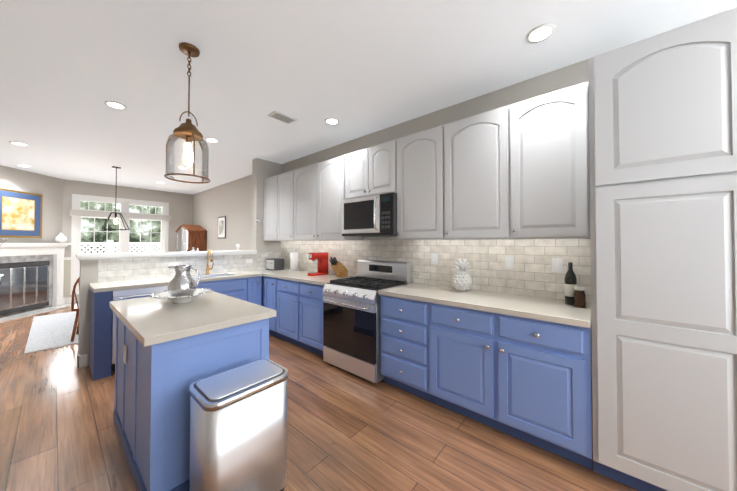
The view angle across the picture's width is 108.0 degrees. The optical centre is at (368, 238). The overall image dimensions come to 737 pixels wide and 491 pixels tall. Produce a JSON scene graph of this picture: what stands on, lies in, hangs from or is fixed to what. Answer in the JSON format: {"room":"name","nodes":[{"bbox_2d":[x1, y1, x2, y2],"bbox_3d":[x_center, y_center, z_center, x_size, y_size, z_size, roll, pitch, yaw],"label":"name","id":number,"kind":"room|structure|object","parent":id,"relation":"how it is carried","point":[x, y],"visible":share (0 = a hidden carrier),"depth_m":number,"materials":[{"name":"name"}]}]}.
{"room":"kitchen","nodes":[
{"label":"kitchen","id":0,"kind":"room"},
{"bbox_2d":[0,165,63,242],"bbox_3d":[-6.882,0.050,5.227,0.150,2.800,1.756,0,-1,-5],"label":"wall","id":1,"kind":"structure","parent":0,"point":[49,189],"depth_m":5.63,"materials":[{"name":"grey paint"}]},
{"bbox_2d":[0,188,42,237],"bbox_3d":[-6.783,-0.471,5.183,0.032,0.900,0.800,0,-1,-5],"label":"painting","id":2,"kind":"object","parent":1,"relation":"attached to","point":[20,214],"visible":0.98,"depth_m":5.21,"materials":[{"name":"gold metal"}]},
{"bbox_2d":[63,179,192,301],"bbox_3d":[-6.526,0.069,6.530,0.150,2.800,3.840,-1,-1,40],"label":"wall","id":3,"kind":"structure","parent":0,"point":[180,208],"depth_m":6.94,"materials":[{"name":"grey paint"}]},
{"bbox_2d":[70,194,168,294],"bbox_3d":[-6.247,0.139,6.843,0.168,2.310,1.820,-1,-1,40],"label":"window","id":4,"kind":"structure","parent":3,"relation":"in","point":[76,239],"depth_m":6.68,"materials":[{"name":"white wood"}]},
{"bbox_2d":[70,209,170,220],"bbox_3d":[-6.140,-0.578,6.763,0.111,0.140,1.880,-1,-1,40],"label":"window valance","id":5,"kind":"object","parent":4,"relation":"attached to","point":[88,213],"visible":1,"depth_m":6.64,"materials":[{"name":"grey wood"}]},
{"bbox_2d":[76,158,281,364],"bbox_3d":[-2.450,0.031,3.944,0.220,2.800,2.505,-1,-1,40],"label":"wall","id":6,"kind":"structure","parent":0,"point":[102,267],"depth_m":3.59,"materials":[{"name":"grey paint"}]},
{"bbox_2d":[77,352,87,364],"bbox_3d":[-2.511,1.367,3.963,0.032,0.130,2.447,-1,-1,40],"label":"baseboard","id":7,"kind":"structure","parent":6,"relation":"attached to","point":[81,360],"depth_m":2.96,"materials":[{"name":"white wood"}]},
{"bbox_2d":[168,262,178,266],"bbox_3d":[-2.621,0.356,3.602,0.006,0.070,0.116,-1,-1,40],"label":"outlet","id":8,"kind":"object","parent":6,"relation":"attached to","point":[175,263],"depth_m":3.60,"materials":[{"name":"white plastic"}]},
{"bbox_2d":[0,302,639,490],"bbox_3d":[-1.964,1.464,2.766,12.050,0.100,4.040,-1,-1,40],"label":"floor","id":9,"kind":"structure","parent":0,"point":[347,431],"depth_m":1.88,"materials":[{"name":"brown wood"}]},
{"bbox_2d":[0,243,78,322],"bbox_3d":[-6.581,0.768,5.241,0.447,1.364,1.529,0,-1,-5],"label":"fireplace","id":10,"kind":"object","parent":9,"relation":"on","point":[32,278],"visible":1,"depth_m":5.32,"materials":[{"name":"grey stone"}]},
{"bbox_2d":[55,232,66,242],"bbox_3d":[-6.748,-0.024,5.872,0.178,0.235,0.178,-1,-1,40],"label":"jar","id":11,"kind":"object","parent":10,"relation":"on","point":[60,238],"visible":1,"depth_m":5.83,"materials":[{"name":"white ceramic"}]},
{"bbox_2d":[24,311,78,353],"bbox_3d":[-4.447,1.440,4.980,2.500,0.012,2.300,-1,-1,40],"label":"dining rug","id":12,"kind":"object","parent":9,"relation":"on","point":[51,331],"visible":0.29,"depth_m":4.05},
{"bbox_2d":[70,277,79,341],"bbox_3d":[-3.998,0.933,3.915,0.440,0.958,0.494,1,-1,-40],"label":"dining chair","id":13,"kind":"object","parent":12,"relation":"on","point":[75,308],"visible":0.25,"depth_m":3.67,"materials":[{"name":"brown wood"}]},
{"bbox_2d":[175,224,206,251],"bbox_3d":[-4.873,0.551,7.326,1.090,1.860,0.444,-1,-1,40],"label":"armoire","id":14,"kind":"object","parent":9,"relation":"on","point":[189,237],"visible":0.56,"depth_m":7.07,"materials":[{"name":"brown wood"}]},
{"bbox_2d":[109,291,275,490],"bbox_3d":[-1.319,0.945,1.941,1.235,0.914,0.696,-1,-1,40],"label":"kitchen island","id":15,"kind":"object","parent":9,"relation":"on","point":[168,353],"visible":0.83,"depth_m":1.52,"materials":[{"name":"blue wood"}]},
{"bbox_2d":[149,265,212,302],"bbox_3d":[-1.442,0.346,2.076,0.404,0.285,0.404,-1,-1,40],"label":"pitcher","id":16,"kind":"object","parent":15,"relation":"on","point":[182,286],"visible":1,"depth_m":2.02,"materials":[{"name":"polished silver metal"}]},
{"bbox_2d":[196,276,252,302],"bbox_3d":[-2.190,0.991,3.706,0.514,0.873,0.894,-1,-1,40],"label":"base cabinet","id":17,"kind":"object","parent":9,"relation":"on","point":[248,289],"depth_m":3.71,"materials":[{"name":"blue wood"}]},
{"bbox_2d":[111,285,167,372],"bbox_3d":[-2.654,0.985,3.140,0.538,0.870,0.563,-1,-1,40],"label":"dishwasher","id":18,"kind":"object","parent":17,"relation":"in","point":[117,295],"visible":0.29,"depth_m":2.84,"materials":[{"name":"grey metal"}]},
{"bbox_2d":[189,359,287,490],"bbox_3d":[-0.669,1.067,1.422,0.329,0.655,0.428,-1,-1,40],"label":"trash can","id":19,"kind":"object","parent":9,"relation":"on","point":[238,428],"visible":1,"depth_m":1.32,"materials":[{"name":"silver metal"}]},
{"bbox_2d":[253,276,261,305],"bbox_3d":[-1.891,0.997,4.057,0.514,0.873,0.315,-1,-1,40],"label":"base cabinet","id":20,"kind":"object","parent":9,"relation":"on","point":[257,281],"depth_m":3.96,"materials":[{"name":"blue wood"}]},
{"bbox_2d":[261,276,264,306],"bbox_3d":[-1.544,1.001,4.388,0.631,0.872,0.629,-1,-1,40],"label":"base cabinet","id":21,"kind":"object","parent":9,"relation":"on","point":[263,277],"depth_m":4.04,"materials":[{"name":"blue wood"}]},
{"bbox_2d":[89,268,284,292],"bbox_3d":[-2.156,0.534,3.742,0.529,0.040,2.398,-1,-1,40],"label":"countertop","id":22,"kind":"structure","parent":21,"relation":"on","point":[154,282],"depth_m":3.24,"materials":[{"name":"beige stone"}]},
{"bbox_2d":[206,250,213,273],"bbox_3d":[-2.263,0.338,3.854,0.193,0.355,0.104,-1,-1,40],"label":"faucet","id":23,"kind":"object","parent":22,"relation":"on","point":[207,266],"visible":0.96,"depth_m":3.87,"materials":[{"name":"gold metal"}]},
{"bbox_2d":[265,258,283,270],"bbox_3d":[-1.593,0.431,4.523,0.284,0.187,0.205,-1,-1,40],"label":"toaster","id":24,"kind":"object","parent":22,"relation":"on","point":[274,264],"visible":1,"depth_m":4.45,"materials":[{"name":"grey metal"}]},
{"bbox_2d":[261,269,355,285],"bbox_3d":[-0.826,0.535,3.768,1.410,0.040,0.637,-1,-1,40],"label":"countertop","id":25,"kind":"structure","parent":21,"relation":"on","point":[299,276],"depth_m":3.62,"materials":[{"name":"beige stone"}]},
{"bbox_2d":[289,249,298,270],"bbox_3d":[-1.208,0.342,4.344,0.150,0.361,0.150,-1,-1,40],"label":"paper towel","id":26,"kind":"object","parent":25,"relation":"on","point":[293,261],"visible":1,"depth_m":4.29,"materials":[{"name":"white paper"}]},
{"bbox_2d":[308,252,328,275],"bbox_3d":[-0.714,0.357,3.813,0.120,0.315,0.310,-1,-1,40],"label":"coffee maker","id":27,"kind":"object","parent":25,"relation":"on","point":[321,258],"visible":1,"depth_m":3.80,"materials":[{"name":"red plastic"}]},
{"bbox_2d":[329,257,347,276],"bbox_3d":[-0.403,0.372,3.530,0.110,0.276,0.258,-1,-1,40],"label":"knife block","id":28,"kind":"object","parent":25,"relation":"on","point":[339,269],"visible":1,"depth_m":3.50,"materials":[{"name":"brown wood"}]},
{"bbox_2d":[265,276,272,334],"bbox_3d":[-1.220,0.997,4.112,0.320,0.872,0.629,-1,-1,40],"label":"base cabinet","id":29,"kind":"object","parent":9,"relation":"on","point":[268,280],"depth_m":3.89,"materials":[{"name":"blue wood"}]},
{"bbox_2d":[273,278,323,355],"bbox_3d":[-0.689,0.991,3.662,1.072,0.872,0.629,-1,-1,40],"label":"base cabinet","id":30,"kind":"object","parent":9,"relation":"on","point":[298,320],"depth_m":3.44,"materials":[{"name":"blue wood"}]},
{"bbox_2d":[322,259,411,382],"bbox_3d":[-0.030,0.843,3.020,0.752,1.150,0.738,-1,-1,40],"label":"range","id":31,"kind":"object","parent":9,"relation":"on","point":[351,324],"visible":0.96,"depth_m":2.80,"materials":[{"name":"silver metal"}]},
{"bbox_2d":[380,295,424,398],"bbox_3d":[0.531,0.975,2.626,0.598,0.872,0.629,-1,-1,40],"label":"base cabinet","id":32,"kind":"object","parent":9,"relation":"on","point":[402,321],"depth_m":2.41,"materials":[{"name":"blue wood"}]},
{"bbox_2d":[425,302,592,469],"bbox_3d":[1.102,0.968,2.140,1.053,0.872,0.629,-1,-1,40],"label":"base cabinet","id":33,"kind":"object","parent":9,"relation":"on","point":[528,380],"depth_m":1.82,"materials":[{"name":"blue wood"}]},
{"bbox_2d":[378,283,590,327],"bbox_3d":[0.896,0.513,2.308,1.576,0.040,0.633,-1,-1,40],"label":"countertop","id":34,"kind":"structure","parent":33,"relation":"on","point":[560,311],"depth_m":2.08,"materials":[{"name":"beige stone"}]},
{"bbox_2d":[453,258,471,290],"bbox_3d":[0.895,0.343,2.557,0.169,0.305,0.177,-1,-1,40],"label":"decor","id":35,"kind":"object","parent":34,"relation":"on","point":[462,281],"visible":1,"depth_m":2.51,"materials":[{"name":"white ceramic"}]},
{"bbox_2d":[564,262,585,307],"bbox_3d":[1.507,0.332,1.955,0.126,0.310,0.142,-1,-1,40],"label":"bottles","id":36,"kind":"object","parent":34,"relation":"on","point":[575,295],"visible":1,"depth_m":1.96,"materials":[{"name":"black glass"}]},
{"bbox_2d":[588,7,736,490],"bbox_3d":[1.731,0.160,1.596,0.618,2.474,0.664,-1,-1,40],"label":"pantry","id":37,"kind":"object","parent":9,"relation":"on","point":[663,163],"visible":1,"depth_m":1.37,"materials":[{"name":"grey wood"}]},
{"bbox_2d":[0,0,736,194],"bbox_3d":[-1.964,-1.436,2.808,12.050,0.100,4.040,-1,-1,40],"label":"ceiling","id":38,"kind":"structure","parent":0,"point":[355,68],"depth_m":2.17,"materials":[{"name":"white paint"}]},
{"bbox_2d":[9,141,27,145],"bbox_3d":[-5.032,-1.366,3.852,0.168,0.008,0.168,-1,-1,31],"label":"recessed light","id":39,"kind":"object","parent":38,"relation":"in","point":[12,142],"depth_m":3.84,"materials":[{"name":"white plastic"}]},
{"bbox_2d":[101,166,129,229],"bbox_3d":[-4.754,-0.760,5.037,0.352,1.185,0.352,-1,-1,40],"label":"dining pendant light","id":40,"kind":"object","parent":38,"relation":"hanging from","point":[115,221],"visible":1,"depth_m":5.03,"materials":[{"name":"black metal"}]},
{"bbox_2d":[104,101,126,109],"bbox_3d":[-2.617,-1.382,2.772,0.168,0.008,0.168,-1,-1,31],"label":"recessed light","id":41,"kind":"object","parent":38,"relation":"in","point":[113,104],"depth_m":2.77,"materials":[{"name":"white"}]},
{"bbox_2d":[164,42,209,183],"bbox_3d":[-1.318,-0.915,1.963,0.282,0.965,0.282,-1,-1,40],"label":"pendant light","id":42,"kind":"object","parent":38,"relation":"hanging from","point":[188,131],"visible":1,"depth_m":1.95,"materials":[{"name":"clear glass"}]},
{"bbox_2d":[205,138,218,142],"bbox_3d":[-2.177,-1.368,3.723,0.168,0.008,0.168,-1,-1,31],"label":"recessed light","id":43,"kind":"object","parent":38,"relation":"in","point":[212,140],"depth_m":3.72,"materials":[{"name":"white"}]},
{"bbox_2d":[267,111,296,123],"bbox_3d":[-0.980,-1.375,3.047,0.160,0.014,0.280,-1,-1,40],"label":"ceiling vent","id":44,"kind":"object","parent":38,"relation":"in","point":[279,116],"visible":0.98,"depth_m":3.03,"materials":[{"name":"white metal"}]},
{"bbox_2d":[325,118,338,124],"bbox_3d":[-0.427,-1.377,3.142,0.168,0.008,0.168,-1,-1,31],"label":"recessed light","id":45,"kind":"object","parent":38,"relation":"in","point":[332,121],"depth_m":3.14,"materials":[{"name":"white"}]},
{"bbox_2d":[526,23,554,43],"bbox_3d":[1.170,-1.396,1.825,0.168,0.008,0.168,-1,-1,31],"label":"recessed light","id":46,"kind":"object","parent":38,"relation":"in","point":[540,33],"depth_m":1.82,"materials":[{"name":"white"}]},
{"bbox_2d":[193,59,590,302],"bbox_3d":[-0.741,0.035,4.227,12.050,2.800,0.160,-1,-1,40],"label":"wall","id":47,"kind":"structure","parent":0,"point":[531,273],"depth_m":2.83,"materials":[{"name":"beige tile"}]},
{"bbox_2d":[218,216,225,238],"bbox_3d":[-3.581,-0.271,6.534,0.440,0.540,0.022,-1,-1,40],"label":"picture","id":48,"kind":"object","parent":47,"relation":"attached to","point":[221,227],"visible":1,"depth_m":6.50,"materials":[{"name":"grey"}]},
{"bbox_2d":[263,176,274,240],"bbox_3d":[-1.500,-0.499,4.560,0.505,1.070,0.344,-1,-1,40],"label":"upper cabinet","id":49,"kind":"object","parent":47,"relation":"attached to","point":[269,183],"depth_m":4.46,"materials":[{"name":"grey wood"}]},
{"bbox_2d":[275,171,290,240],"bbox_3d":[-1.186,-0.503,4.293,0.595,1.070,0.344,-1,-1,40],"label":"upper cabinet","id":50,"kind":"object","parent":47,"relation":"attached to","point":[282,181],"depth_m":4.20,"materials":[{"name":"grey wood"}]},
{"bbox_2d":[291,155,362,240],"bbox_3d":[-0.597,-0.510,3.793,1.225,1.070,0.344,-1,-1,40],"label":"upper cabinet","id":51,"kind":"object","parent":47,"relation":"attached to","point":[317,188],"depth_m":3.64,"materials":[{"name":"grey wood"}]},
{"bbox_2d":[343,142,386,199],"bbox_3d":[0.109,-0.767,3.197,0.767,0.574,0.344,-1,-1,40],"label":"upper cabinet","id":52,"kind":"object","parent":47,"relation":"attached to","point":[364,170],"depth_m":3.09,"materials":[{"name":"grey wood"}]},
{"bbox_2d":[342,193,396,236],"bbox_3d":[0.066,-0.254,3.138,0.761,0.443,0.459,-1,-1,40],"label":"microwave","id":53,"kind":"object","parent":52,"relation":"attached to","point":[370,216],"visible":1,"depth_m":2.96,"materials":[{"name":"grey metal"}]},
{"bbox_2d":[387,127,434,239],"bbox_3d":[0.603,-0.525,2.774,0.666,1.070,0.344,-1,-1,40],"label":"upper cabinet","id":54,"kind":"object","parent":47,"relation":"attached to","point":[410,158],"depth_m":2.68,"materials":[{"name":"grey wood"}]},
{"bbox_2d":[431,253,437,263],"bbox_3d":[0.711,0.216,2.882,0.070,0.116,0.006,-1,-1,40],"label":"outlet","id":55,"kind":"object","parent":47,"relation":"attached to","point":[434,256],"depth_m":2.88,"materials":[{"name":"white plastic"}]},
{"bbox_2d":[435,109,498,239],"bbox_3d":[1.014,-0.530,2.425,0.688,1.070,0.344,-1,-1,40],"label":"upper cabinet","id":56,"kind":"object","parent":47,"relation":"attached to","point":[466,151],"depth_m":2.33,"materials":[{"name":"grey wood"}]},
{"bbox_2d":[505,256,513,268],"bbox_3d":[1.267,0.213,2.410,0.070,0.116,0.006,-1,-1,40],"label":"outlet","id":57,"kind":"object","parent":47,"relation":"attached to","point":[509,260],"depth_m":2.41,"materials":[{"name":"white plastic"}]},
{"bbox_2d":[495,81,589,238],"bbox_3d":[1.383,-0.535,2.112,0.556,1.070,0.344,-1,-1,40],"label":"upper cabinet","id":58,"kind":"object","parent":47,"relation":"attached to","point":[519,170],"depth_m":1.96,"materials":[{"name":"grey wood"}]},
{"bbox_2d":[552,258,562,272],"bbox_3d":[1.537,0.216,2.179,0.070,0.116,0.007,-1,-1,40],"label":"outlet","id":59,"kind":"object","parent":47,"relation":"attached to","point":[557,264],"depth_m":2.18,"materials":[{"name":"white plastic"}]},
{"label":"outside","id":60,"kind":"structure","parent":0,"visible":0},
{"bbox_2d":[80,201,161,253],"bbox_3d":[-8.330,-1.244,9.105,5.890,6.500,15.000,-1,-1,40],"label":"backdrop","id":61,"kind":"structure","parent":60,"point":[87,223],"depth_m":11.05,"materials":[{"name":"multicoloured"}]},
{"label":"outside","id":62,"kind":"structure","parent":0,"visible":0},
{"bbox_2d":[81,240,160,253],"bbox_3d":[-8.436,0.789,9.113,0.120,1.464,11.548,-1,-1,40],"label":"lattice","id":63,"kind":"object","parent":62,"point":[110,246],"visible":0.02,"depth_m":8.92,"materials":[{"name":"white wood"}]}
]}

